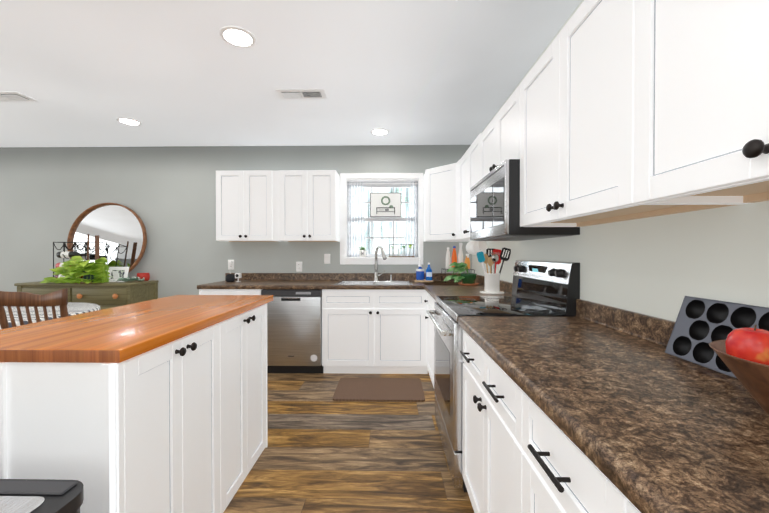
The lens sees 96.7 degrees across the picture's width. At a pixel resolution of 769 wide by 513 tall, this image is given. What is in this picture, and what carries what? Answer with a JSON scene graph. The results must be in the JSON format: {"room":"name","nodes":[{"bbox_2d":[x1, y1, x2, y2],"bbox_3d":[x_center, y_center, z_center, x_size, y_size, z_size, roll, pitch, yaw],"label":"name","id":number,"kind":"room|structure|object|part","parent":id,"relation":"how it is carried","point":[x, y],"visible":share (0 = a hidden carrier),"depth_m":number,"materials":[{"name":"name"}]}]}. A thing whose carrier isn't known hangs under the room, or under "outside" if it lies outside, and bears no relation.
{"room":"kitchen","nodes":[
{"label":"kitchen","id":0,"kind":"room"},
{"bbox_2d":[0,145,471,298],"bbox_3d":[-3.731,-0.050,4.121,9.520,2.490,0.140,0,0,1],"label":"wall","id":1,"kind":"structure","parent":0,"point":[50,195],"depth_m":4.03,"materials":[{"name":"grey paint"}]},
{"bbox_2d":[228,260,233,273],"bbox_3d":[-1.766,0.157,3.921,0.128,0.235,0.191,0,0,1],"label":"duplex electrical outlet","id":2,"kind":"object","parent":1,"relation":"attached to","point":[230,264],"visible":0.92,"depth_m":4.01,"materials":[{"name":"white plastic"}]},
{"bbox_2d":[296,262,301,271],"bbox_3d":[-0.990,0.118,3.999,0.072,0.116,0.008,0,0,1],"label":"duplex electrical outlet","id":3,"kind":"object","parent":1,"relation":"attached to","point":[298,266],"visible":1,"depth_m":4.00,"materials":[{"name":"white plastic"}]},
{"bbox_2d":[324,254,329,263],"bbox_3d":[-0.660,0.026,3.990,0.072,0.116,0.012,0,0,1],"label":"switch plate","id":4,"kind":"object","parent":1,"relation":"attached to","point":[326,258],"visible":1,"depth_m":3.99,"materials":[{"name":"white plastic"}]},
{"bbox_2d":[340,173,422,264],"bbox_3d":[-0.024,-0.437,4.037,0.969,1.059,0.170,0,0,1],"label":"window","id":5,"kind":"structure","parent":1,"relation":"in","point":[364,178],"depth_m":3.97,"materials":[{"name":"white"}]},
{"bbox_2d":[359,246,367,256],"bbox_3d":[-0.240,-0.060,3.996,0.137,0.138,0.089,0,0,1],"label":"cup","id":6,"kind":"object","parent":5,"relation":"on","point":[362,252],"visible":0.98,"depth_m":3.97,"materials":[{"name":"white ceramic"}]},
{"bbox_2d":[348,182,417,256],"bbox_3d":[-0.013,-0.438,4.045,0.840,0.878,0.018,0,0,1],"label":"curtains","id":7,"kind":"object","parent":5,"relation":"hanging from","point":[356,232],"visible":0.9,"depth_m":4.05,"materials":[{"name":"white fabric"}]},
{"bbox_3d":[-0.013,-0.859,4.042,0.840,0.010,0.010,0,0,1],"label":"rod","id":8,"kind":"part","parent":7,"relation":"part of","materials":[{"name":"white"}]},
{"bbox_2d":[370,193,400,216],"bbox_3d":[0.024,-0.609,4.040,0.370,0.290,0.028,0,0,1],"label":"picture","id":9,"kind":"object","parent":5,"relation":"attached to","point":[385,204],"visible":1,"depth_m":4.03,"materials":[{"name":"grey paper"}]},
{"bbox_2d":[389,244,414,256],"bbox_3d":[0.207,-0.068,3.968,0.322,0.153,0.111,0,0,1],"label":"stand","id":10,"kind":"object","parent":5,"relation":"on","point":[410,245],"visible":0.96,"depth_m":3.98,"materials":[{"name":"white wood"}]},
{"bbox_2d":[0,0,581,146],"bbox_3d":[-3.793,-1.290,0.625,9.800,0.050,7.110,0,0,1],"label":"ceiling","id":11,"kind":"structure","parent":0,"point":[85,73],"depth_m":2.33,"materials":[{"name":"white paint"}]},
{"bbox_2d":[0,91,36,101],"bbox_3d":[-3.035,-1.275,2.738,0.375,0.015,0.165,0,0,1],"label":"ceiling vent","id":12,"kind":"object","parent":11,"relation":"in","point":[15,96],"visible":1,"depth_m":2.73,"materials":[{"name":"white metal"}]},
{"bbox_2d":[116,117,141,125],"bbox_3d":[-2.426,-1.284,3.257,0.196,0.006,0.196,0,0,1],"label":"recessed light","id":13,"kind":"object","parent":11,"relation":"in","point":[128,121],"visible":1,"depth_m":3.25,"materials":[{"name":"white plastic"}]},
{"bbox_2d":[219,26,255,47],"bbox_3d":[-0.848,-1.273,1.989,0.196,0.006,0.196,0,0,1],"label":"recessed light","id":14,"kind":"object","parent":11,"relation":"in","point":[237,36],"visible":1,"depth_m":1.98,"materials":[{"name":"white"}]},
{"bbox_2d":[275,89,326,98],"bbox_3d":[-0.645,-1.274,2.695,0.375,0.015,0.165,0,0,1],"label":"ceiling vent","id":15,"kind":"object","parent":11,"relation":"in","point":[301,94],"visible":1,"depth_m":2.67,"materials":[{"name":"white metal"}]},
{"bbox_2d":[370,128,388,134],"bbox_3d":[-0.040,-1.286,3.534,0.196,0.006,0.196,0,0,1],"label":"recessed light","id":16,"kind":"object","parent":11,"relation":"in","point":[379,131],"visible":0.98,"depth_m":3.52,"materials":[{"name":"white plastic"}]},
{"bbox_2d":[223,372,473,512],"bbox_3d":[-3.793,1.250,0.647,9.800,0.050,7.110,0,0,1],"label":"floor","id":17,"kind":"structure","parent":0,"point":[323,452],"depth_m":2.06,"materials":[{"name":"brown wood"}]},
{"bbox_2d":[0,288,68,328],"bbox_3d":[-2.103,0.700,2.273,0.475,1.028,0.533,0,0,1],"label":"dining chair","id":18,"kind":"object","parent":17,"relation":"on","point":[26,300],"visible":0.15,"depth_m":2.03,"materials":[{"name":"brown wood"}]},
{"bbox_2d":[0,479,83,512],"bbox_3d":[-1.047,0.894,0.666,0.632,0.662,0.421,0,0,1],"label":"step trash can","id":19,"kind":"object","parent":17,"relation":"on","point":[39,496],"visible":1,"depth_m":0.81,"materials":[{"name":"black plastic"}]},
{"bbox_2d":[0,302,99,328],"bbox_3d":[-2.996,0.825,2.675,1.224,0.765,1.224,0,0,1],"label":"round dining table","id":20,"kind":"object","parent":17,"relation":"on","point":[74,308],"visible":0.27,"depth_m":2.79,"materials":[{"name":"wood"}]},
{"bbox_2d":[14,280,158,309],"bbox_3d":[-3.281,0.740,3.810,1.254,0.915,0.468,0,0,1],"label":"dresser","id":21,"kind":"object","parent":17,"relation":"on","point":[105,295],"visible":0.15,"depth_m":3.61,"materials":[{"name":"green wood"}]},
{"bbox_2d":[40,234,110,283],"bbox_3d":[-3.290,0.020,3.610,0.640,0.525,0.271,0,0,1],"label":"pothos plant","id":22,"kind":"object","parent":21,"relation":"on","point":[91,272],"visible":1,"depth_m":3.61,"materials":[{"name":"green plant"}]},
{"bbox_2d":[53,242,107,280],"bbox_3d":[-3.393,0.059,3.826,0.510,0.444,0.128,0,0,1],"label":"wine rack","id":23,"kind":"object","parent":21,"relation":"on","point":[74,246],"visible":0.5,"depth_m":3.80,"materials":[{"name":"black metal"}]},
{"bbox_2d":[55,263,63,267],"bbox_3d":[-3.495,0.106,3.828,0.312,0.076,0.076,0,0,1],"label":"wine bottle","id":24,"kind":"object","parent":23,"relation":"in","point":[58,265],"visible":0.19,"depth_m":3.80,"materials":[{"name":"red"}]},
{"bbox_2d":[56,251,86,257],"bbox_3d":[-3.483,-0.019,3.827,0.312,0.076,0.076,0,0,1],"label":"wine bottle","id":25,"kind":"object","parent":23,"relation":"in","point":[69,254],"visible":0.98,"depth_m":3.80,"materials":[{"name":"black"}]},
{"bbox_2d":[67,203,146,273],"bbox_3d":[-3.208,-0.178,3.961,0.904,0.903,0.140,0,0,1],"label":"round mirror","id":26,"kind":"object","parent":21,"relation":"on","point":[120,229],"visible":0.65,"depth_m":3.98,"materials":[{"name":"brown wood"}]},
{"bbox_2d":[108,267,128,281],"bbox_3d":[-2.952,0.200,3.785,0.220,0.169,0.068,0,0,1],"label":"photo frame","id":27,"kind":"object","parent":21,"relation":"on","point":[117,272],"visible":0.77,"depth_m":3.79,"materials":[{"name":"white"}]},
{"bbox_2d":[113,277,144,281],"bbox_3d":[-2.788,0.248,3.752,0.258,0.064,0.229,0,0,1],"label":"eucalyptus garland","id":28,"kind":"object","parent":21,"relation":"on","point":[128,279],"visible":1,"depth_m":3.73,"materials":[{"name":"green plant"}]},
{"bbox_2d":[136,273,149,280],"bbox_3d":[-2.774,0.235,3.941,0.128,0.090,0.128,0,0,1],"label":"candle jar","id":29,"kind":"object","parent":21,"relation":"on","point":[146,276],"visible":0.79,"depth_m":3.90,"materials":[{"name":"red glass"}]},
{"bbox_2d":[0,299,272,512],"bbox_3d":[-0.926,0.759,1.579,0.408,0.916,1.202,0,0,1],"label":"kitchen island","id":30,"kind":"object","parent":17,"relation":"on","point":[159,405],"depth_m":1.13,"materials":[{"name":"white wood"}]},
{"bbox_2d":[0,295,272,358],"bbox_3d":[-1.063,0.280,1.623,0.644,0.038,1.289,0,0,1],"label":"island countertop","id":31,"kind":"structure","parent":30,"relation":"on","point":[115,332],"depth_m":1.27,"materials":[{"name":"brown wood"}]},
{"bbox_2d":[199,281,280,294],"bbox_3d":[-1.537,0.761,3.722,0.624,0.875,0.588,0,0,1],"label":"base cabinet","id":32,"kind":"object","parent":17,"relation":"on","point":[243,287],"depth_m":3.43,"materials":[{"name":"white wood"}]},
{"bbox_2d":[225,274,234,281],"bbox_3d":[-1.701,0.237,3.787,0.100,0.090,0.100,0,0,1],"label":"smart speaker","id":33,"kind":"object","parent":32,"relation":"on","point":[229,277],"visible":0.98,"depth_m":3.75},
{"bbox_2d":[235,273,241,281],"bbox_3d":[-1.621,0.233,3.805,0.056,0.098,0.056,0,0,1],"label":"security camera","id":34,"kind":"object","parent":32,"relation":"on","point":[238,275],"visible":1,"depth_m":3.78,"materials":[{"name":"white plastic"}]},
{"bbox_2d":[261,289,323,372],"bbox_3d":[-0.921,0.763,3.680,0.602,0.872,0.556,0,0,1],"label":"dishwasher","id":35,"kind":"object","parent":17,"relation":"on","point":[294,330],"visible":0.88,"depth_m":3.41,"materials":[{"name":"grey metal"}]},
{"bbox_2d":[321,281,428,373],"bbox_3d":[-0.081,0.762,3.667,1.067,0.875,0.648,0,0,1],"label":"base cabinet","id":36,"kind":"object","parent":17,"relation":"on","point":[369,327],"depth_m":3.41,"materials":[{"name":"white wood"}]},
{"bbox_2d":[414,279,432,281],"bbox_3d":[0.450,0.274,3.834,0.216,0.016,0.216,0,0,1],"label":"trivet","id":37,"kind":"object","parent":36,"relation":"on","point":[424,280],"visible":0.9,"depth_m":3.79,"materials":[{"name":"beige wood"}]},
{"bbox_2d":[416,259,423,279],"bbox_3d":[0.410,0.148,3.847,0.092,0.232,0.096,0,0,1],"label":"soap pump","id":38,"kind":"object","parent":37,"relation":"on","point":[419,273],"visible":1,"depth_m":3.81,"materials":[{"name":"blue plastic"}]},
{"bbox_2d":[426,263,431,279],"bbox_3d":[0.504,0.167,3.812,0.070,0.195,0.056,0,0,1],"label":"dish soap bottle","id":39,"kind":"object","parent":37,"relation":"on","point":[428,273],"visible":1,"depth_m":3.79,"materials":[{"name":"blue plastic"}]},
{"bbox_2d":[332,378,424,401],"bbox_3d":[-0.039,1.197,3.096,0.780,0.014,0.500,0,0,1],"label":"kitchen mat","id":40,"kind":"object","parent":17,"relation":"on","point":[380,389],"visible":0.94,"depth_m":3.04,"materials":[{"name":"brown fabric"}]},
{"bbox_2d":[421,289,524,386],"bbox_3d":[0.683,0.768,2.950,0.645,0.875,0.918,0,0,1],"label":"base cabinet","id":41,"kind":"object","parent":17,"relation":"on","point":[428,296],"depth_m":3.01,"materials":[{"name":"white wood"}]},
{"bbox_2d":[444,262,478,285],"bbox_3d":[0.781,0.171,3.443,0.360,0.228,0.216,0,0,1],"label":"monstera plant","id":42,"kind":"object","parent":41,"relation":"on","point":[468,279],"visible":1,"depth_m":3.40,"materials":[{"name":"green plant"}]},
{"bbox_2d":[480,291,503,293],"bbox_3d":[0.865,0.287,2.732,0.190,0.009,0.190,0,0,1],"label":"trivet","id":43,"kind":"object","parent":41,"relation":"on","point":[499,292],"visible":0.75,"depth_m":2.68,"materials":[{"name":"white ceramic"}]},
{"bbox_2d":[477,247,510,291],"bbox_3d":[0.878,0.104,2.730,0.266,0.353,0.122,0,0,1],"label":"utensil crock","id":44,"kind":"object","parent":43,"relation":"on","point":[491,257],"visible":1,"depth_m":2.70,"materials":[{"name":"white ceramic"}]},
{"bbox_2d":[426,260,579,491],"bbox_3d":[0.645,0.620,2.106,0.693,1.185,0.762,0,0,1],"label":"electric range","id":45,"kind":"object","parent":17,"relation":"on","point":[547,288],"visible":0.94,"depth_m":1.89,"materials":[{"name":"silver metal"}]},
{"bbox_2d":[461,321,708,512],"bbox_3d":[0.683,0.782,1.304,0.586,0.875,0.834,0,0,1],"label":"base cabinet","id":46,"kind":"object","parent":17,"relation":"on","point":[490,348],"depth_m":1.24,"materials":[{"name":"white"}]},
{"bbox_2d":[665,296,768,377],"bbox_3d":[0.923,0.215,0.915,0.094,0.183,0.305,0,0,1],"label":"pan","id":47,"kind":"object","parent":46,"relation":"on","point":[701,324],"visible":0.73,"depth_m":0.97,"materials":[{"name":"grey metal"}]},
{"bbox_2d":[509,369,768,512],"bbox_3d":[0.673,0.787,0.739,0.586,0.875,0.534,0,0,1],"label":"base cabinet","id":48,"kind":"object","parent":17,"relation":"on","point":[591,407],"depth_m":0.74,"materials":[{"name":"white"}]},
{"bbox_2d":[709,340,768,414],"bbox_3d":[0.798,0.249,0.636,0.280,0.120,0.280,0,0,1],"label":"fruit bowl","id":49,"kind":"object","parent":48,"relation":"on","point":[752,377],"visible":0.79,"depth_m":0.65,"materials":[{"name":"brown wood"}]},
{"bbox_2d":[725,325,768,364],"bbox_3d":[0.739,0.181,0.682,0.082,0.090,0.082,0,0,1],"label":"apple","id":50,"kind":"object","parent":49,"relation":"in","point":[750,344],"visible":0.67,"depth_m":0.66,"materials":[{"name":"red food"}]},
{"bbox_2d":[589,445,768,512],"bbox_3d":[0.666,0.791,0.303,0.586,0.875,0.575,0,0,1],"label":"base cabinet","id":51,"kind":"object","parent":17,"relation":"on","point":[622,478],"depth_m":0.50,"materials":[{"name":"white"}]},
{"bbox_2d":[472,0,768,321],"bbox_3d":[1.038,-0.019,0.621,0.140,2.490,6.970,0,0,1],"label":"wall","id":52,"kind":"structure","parent":0,"point":[662,266],"depth_m":1.19,"materials":[{"name":"grey paint"}]},
{"bbox_2d":[424,164,469,241],"bbox_3d":[0.734,-0.552,3.672,0.572,0.762,0.585,0,0,1],"label":"upper cabinet","id":53,"kind":"object","parent":52,"relation":"attached to","point":[437,180],"depth_m":3.56,"materials":[{"name":"white wood"}]},
{"bbox_2d":[452,156,495,239],"bbox_3d":[0.849,-0.540,3.293,0.328,0.745,0.273,0,0,1],"label":"upper cabinet","id":54,"kind":"object","parent":52,"relation":"attached to","point":[469,170],"depth_m":3.02,"materials":[{"name":"white wood"}]},
{"bbox_2d":[466,240,486,254],"bbox_3d":[0.861,-0.088,3.189,0.132,0.142,0.320,0,0,1],"label":"paper towel holder","id":55,"kind":"object","parent":54,"relation":"attached to","point":[473,247],"visible":0.75,"depth_m":3.05,"materials":[{"name":"white paper"}]},
{"bbox_2d":[470,159,579,240],"bbox_3d":[0.803,-0.300,2.095,0.376,0.384,0.758,0,0,1],"label":"over-the-range microwave","id":56,"kind":"object","parent":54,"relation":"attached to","point":[494,204],"visible":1,"depth_m":1.81,"materials":[{"name":"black metal"}]},
{"label":"outside","id":57,"kind":"structure","parent":0,"visible":0},
{"bbox_2d":[363,188,409,253],"bbox_3d":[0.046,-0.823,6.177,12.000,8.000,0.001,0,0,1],"label":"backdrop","id":58,"kind":"structure","parent":57,"point":[386,229],"depth_m":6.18,"materials":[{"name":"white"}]},
{"bbox_3d":[0.820,0.211,3.800,0.318,0.142,0.260,0,0,1],"label":"wire shelf","id":59,"kind":"object","parent":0,"visible":0},
{"bbox_2d":[446,247,450,268],"bbox_3d":[0.720,0.018,3.822,0.056,0.239,0.055,0,0,1],"label":"spray bottle","id":60,"kind":"object","parent":59,"relation":"on","point":[448,260],"visible":0.96,"depth_m":3.80,"materials":[{"name":"white plastic"}]},
{"bbox_2d":[452,246,456,266],"bbox_3d":[0.790,0.011,3.821,0.060,0.253,0.058,0,0,1],"label":"spray bottle","id":61,"kind":"object","parent":59,"relation":"on","point":[454,256],"visible":0.75,"depth_m":3.80,"materials":[{"name":"orange plastic"}]},
{"bbox_2d":[458,243,462,262],"bbox_3d":[0.860,-0.007,3.816,0.060,0.290,0.065,0,0,1],"label":"spray bottle","id":62,"kind":"object","parent":59,"relation":"on","point":[460,256],"visible":0.85,"depth_m":3.80,"materials":[{"name":"white plastic"}]},
{"bbox_2d":[464,254,469,268],"bbox_3d":[0.929,0.053,3.795,0.064,0.170,0.070,0,0,1],"label":"bottle","id":63,"kind":"object","parent":59,"relation":"on","point":[467,260],"visible":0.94,"depth_m":3.77,"materials":[{"name":"orange plastic"}]}
]}

